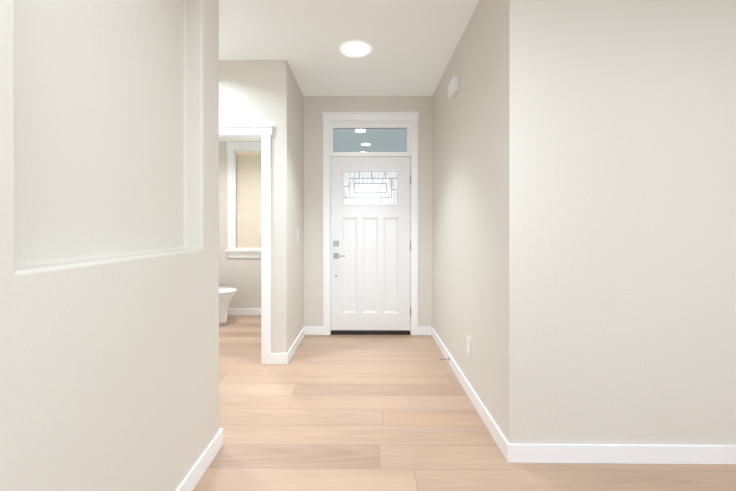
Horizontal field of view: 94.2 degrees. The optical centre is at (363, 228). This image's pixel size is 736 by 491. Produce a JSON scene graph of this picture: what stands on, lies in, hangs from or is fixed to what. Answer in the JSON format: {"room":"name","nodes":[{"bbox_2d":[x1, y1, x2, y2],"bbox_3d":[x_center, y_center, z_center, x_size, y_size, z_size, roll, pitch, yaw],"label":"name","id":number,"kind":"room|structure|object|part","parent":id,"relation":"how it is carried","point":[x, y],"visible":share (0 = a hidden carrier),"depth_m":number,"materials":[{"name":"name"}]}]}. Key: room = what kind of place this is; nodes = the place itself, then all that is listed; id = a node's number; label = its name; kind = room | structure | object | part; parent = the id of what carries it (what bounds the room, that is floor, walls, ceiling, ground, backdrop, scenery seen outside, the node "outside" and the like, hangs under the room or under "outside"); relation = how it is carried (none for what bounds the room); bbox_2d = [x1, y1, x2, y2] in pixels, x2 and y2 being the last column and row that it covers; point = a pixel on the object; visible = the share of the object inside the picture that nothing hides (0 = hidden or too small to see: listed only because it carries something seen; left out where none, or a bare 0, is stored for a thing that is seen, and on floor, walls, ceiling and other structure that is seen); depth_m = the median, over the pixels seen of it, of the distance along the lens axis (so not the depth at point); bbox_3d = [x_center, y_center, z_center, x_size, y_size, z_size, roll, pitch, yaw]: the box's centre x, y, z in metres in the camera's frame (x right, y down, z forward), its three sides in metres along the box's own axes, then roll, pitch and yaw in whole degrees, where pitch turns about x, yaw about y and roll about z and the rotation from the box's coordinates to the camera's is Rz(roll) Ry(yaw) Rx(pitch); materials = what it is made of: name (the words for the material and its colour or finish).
{"room":"entrance hallway","nodes":[
{"label":"entrance hallway","id":0,"kind":"room"},
{"bbox_2d":[0,0,218,490],"bbox_3d":[-0.905,-0.148,1.327,0.180,2.743,1.180,0,0,1],"label":"wall","id":1,"kind":"structure","parent":0,"point":[109,245],"depth_m":1.07,"materials":[{"name":"paint"}]},
{"bbox_2d":[175,428,222,490],"bbox_3d":[-0.809,1.176,1.264,0.014,0.095,1.260,0,0,1],"label":"baseboard","id":2,"kind":"structure","parent":1,"relation":"attached to","point":[199,468],"depth_m":1.69,"materials":[{"name":"white wood"}]},
{"bbox_2d":[219,141,260,307],"bbox_3d":[-1.648,-0.153,4.885,1.700,2.743,0.140,0,0,1],"label":"wall","id":3,"kind":"structure","parent":0,"point":[242,276],"depth_m":4.82,"materials":[{"name":"paint"}]},
{"bbox_2d":[225,142,260,257],"bbox_3d":[-1.518,-0.404,4.861,0.840,1.625,0.185,0,0,1],"label":"window","id":4,"kind":"structure","parent":3,"relation":"in","point":[233,250],"depth_m":4.80,"materials":[{"name":"white wood"}]},
{"bbox_2d":[236,151,260,247],"bbox_3d":[-1.519,-0.411,4.857,0.572,1.367,0.041,0,0,1],"label":"window blinds","id":5,"kind":"object","parent":4,"relation":"attached to","point":[248,199],"visible":0.54,"depth_m":4.86,"materials":[{"name":"beige"}]},
{"bbox_2d":[228,308,260,314],"bbox_3d":[-1.589,1.171,4.808,1.500,0.095,0.016,0,0,1],"label":"baseboard","id":6,"kind":"structure","parent":3,"relation":"attached to","point":[231,311],"depth_m":4.80,"materials":[{"name":"white wood"}]},
{"bbox_2d":[219,60,272,352],"bbox_3d":[-1.666,-0.151,3.155,1.700,2.743,0.120,0,0,1],"label":"wall","id":7,"kind":"structure","parent":0,"point":[245,92],"depth_m":3.09,"materials":[{"name":"paint"}]},
{"bbox_2d":[219,125,273,363],"bbox_3d":[-1.300,0.146,3.135,0.984,2.149,0.153,0,0,1],"label":"door frame","id":8,"kind":"structure","parent":7,"relation":"attached to","point":[265,132],"depth_m":3.07,"materials":[{"name":"white wood"}]},
{"bbox_2d":[273,60,303,352],"bbox_3d":[-0.747,-0.152,4.015,0.120,2.743,1.860,0,0,1],"label":"wall","id":9,"kind":"structure","parent":0,"point":[288,209],"depth_m":3.12,"materials":[{"name":"paint"}]},
{"bbox_2d":[271,353,282,359],"bbox_3d":[-0.814,1.172,4.008,0.014,0.095,1.600,0,0,1],"label":"baseboard","id":10,"kind":"structure","parent":9,"relation":"attached to","point":[274,356],"depth_m":3.07,"materials":[{"name":"white wood"}]},
{"bbox_2d":[283,326,306,363],"bbox_3d":[-0.685,1.173,3.502,0.014,0.095,0.859,0,0,1],"label":"baseboard","id":11,"kind":"structure","parent":9,"relation":"attached to","point":[287,356],"depth_m":3.35,"materials":[{"name":"white wood"}]},
{"bbox_2d":[219,0,478,95],"bbox_3d":[-0.235,-1.568,0.328,7.840,0.100,9.220,0,0,1],"label":"ceiling","id":12,"kind":"structure","parent":0,"point":[412,45],"depth_m":2.75,"materials":[{"name":"paint"}]},
{"bbox_2d":[343,42,368,55],"bbox_3d":[-0.069,-1.514,2.886,0.340,0.001,0.340,0,0,1],"label":"recessed light","id":13,"kind":"object","parent":12,"relation":"attached to","point":[355,49],"visible":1,"depth_m":2.89,"materials":[{"name":"white plastic"}]},
{"bbox_2d":[304,96,432,326],"bbox_3d":[-0.010,-0.152,3.998,1.595,2.743,0.150,0,0,1],"label":"wall","id":14,"kind":"structure","parent":0,"point":[315,107],"depth_m":3.92,"materials":[{"name":"paint"}]},
{"bbox_2d":[333,128,406,151],"bbox_3d":[0.071,-1.022,3.954,0.857,0.284,0.006,0,0,1],"label":"glass","id":15,"kind":"object","parent":14,"relation":"attached to","point":[368,138],"visible":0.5,"depth_m":3.96,"materials":[{"name":"glass"}]},
{"bbox_2d":[331,157,409,331],"bbox_3d":[0.077,0.181,3.924,0.910,2.014,0.096,0,0,1],"label":"front door","id":16,"kind":"structure","parent":14,"relation":"in","point":[370,268],"depth_m":3.93,"materials":[{"name":"white wood"}]},
{"bbox_3d":[-0.282,0.350,3.906,0.137,0.421,0.052,0,0,1],"label":"handle","id":17,"kind":"part","parent":16,"relation":"part of","materials":[{"name":"grey metal"}]},
{"bbox_2d":[344,172,396,203],"bbox_3d":[0.077,-0.469,3.937,0.620,0.367,0.010,0,0,1],"label":"window pane","id":18,"kind":"object","parent":16,"relation":"attached to","point":[370,183],"depth_m":3.93,"materials":[{"name":"grey glass"}]},
{"bbox_3d":[0.077,-0.469,3.938,0.620,0.367,0.006,0,0,1],"label":"front door lite glass","id":19,"kind":"part","parent":18,"relation":"part of","materials":[{"name":"glass"}]},
{"bbox_2d":[321,112,419,334],"bbox_3d":[0.077,-0.054,3.979,1.122,2.548,0.185,0,0,1],"label":"door frame","id":20,"kind":"structure","parent":14,"relation":"attached to","point":[412,117],"depth_m":3.91,"materials":[{"name":"white wood"}]},
{"bbox_3d":[0.077,-0.469,3.930,0.672,0.419,0.019,0,0,1],"label":"front door glass frame","id":21,"kind":"part","parent":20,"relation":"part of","materials":[{"name":"white glass"}]},
{"bbox_2d":[331,332,409,334],"bbox_3d":[0.078,1.205,4.001,0.918,0.030,0.146,0,0,1],"label":"trim","id":22,"kind":"structure","parent":14,"relation":"attached to","point":[370,333],"depth_m":3.93,"materials":[{"name":"black rubber"}]},
{"bbox_2d":[193,315,735,490],"bbox_3d":[-0.235,1.255,0.332,7.840,0.060,9.220,0,0,1],"label":"floor","id":23,"kind":"structure","parent":0,"point":[358,413],"depth_m":2.05,"materials":[{"name":"brown wood"}]},
{"bbox_2d":[219,287,236,324],"bbox_3d":[-2.006,0.827,4.400,0.738,0.785,0.464,0,0,1],"label":"toilet","id":24,"kind":"object","parent":23,"relation":"on","point":[226,295],"visible":0.19,"depth_m":4.34,"materials":[{"name":"white ceramic"}]},
{"bbox_2d":[432,0,735,444],"bbox_3d":[2.184,-0.150,2.915,2.815,2.743,2.270,0,0,1],"label":"wall","id":25,"kind":"structure","parent":0,"point":[583,221],"depth_m":1.79,"materials":[{"name":"paint"}]},
{"bbox_2d":[448,75,458,98],"bbox_3d":[0.754,-1.186,2.878,0.045,0.125,0.200,0,0,1],"label":"door chime","id":26,"kind":"object","parent":25,"relation":"attached to","point":[453,87],"visible":1,"depth_m":2.81,"materials":[{"name":"white plastic"}]},
{"bbox_2d":[431,327,503,453],"bbox_3d":[0.770,1.174,2.868,0.017,0.095,2.099,0,0,1],"label":"baseboard","id":27,"kind":"structure","parent":25,"relation":"attached to","point":[492,427],"depth_m":2.36,"materials":[{"name":"white wood"}]},
{"bbox_2d":[467,336,470,356],"bbox_3d":[0.768,0.859,2.501,0.008,0.128,0.080,0,0,1],"label":"outlet","id":28,"kind":"object","parent":25,"relation":"attached to","point":[469,346],"visible":1,"depth_m":2.48,"materials":[{"name":"white plastic"}]},
{"bbox_2d":[503,436,735,463],"bbox_3d":[2.165,1.175,1.775,2.829,0.095,0.014,0,0,1],"label":"baseboard","id":29,"kind":"structure","parent":25,"relation":"attached to","point":[620,453],"depth_m":1.78,"materials":[{"name":"white wood"}]},
{"label":"outside","id":30,"kind":"structure","parent":0,"visible":0},
{"bbox_2d":[333,129,406,151],"bbox_3d":[0.028,-1.444,6.458,5.000,0.080,4.755,0,0,1],"label":"porch","id":31,"kind":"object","parent":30,"point":[360,138],"depth_m":5.44,"materials":[{"name":"grey glass"}]},
{"bbox_2d":[355,129,369,145],"bbox_3d":[-0.004,-1.399,5.579,0.225,0.006,1.535,0,0,1],"label":"lamps","id":32,"kind":"object","parent":31,"relation":"attached to","point":[361,131],"depth_m":4.91,"materials":[{"name":"white"}]}
]}

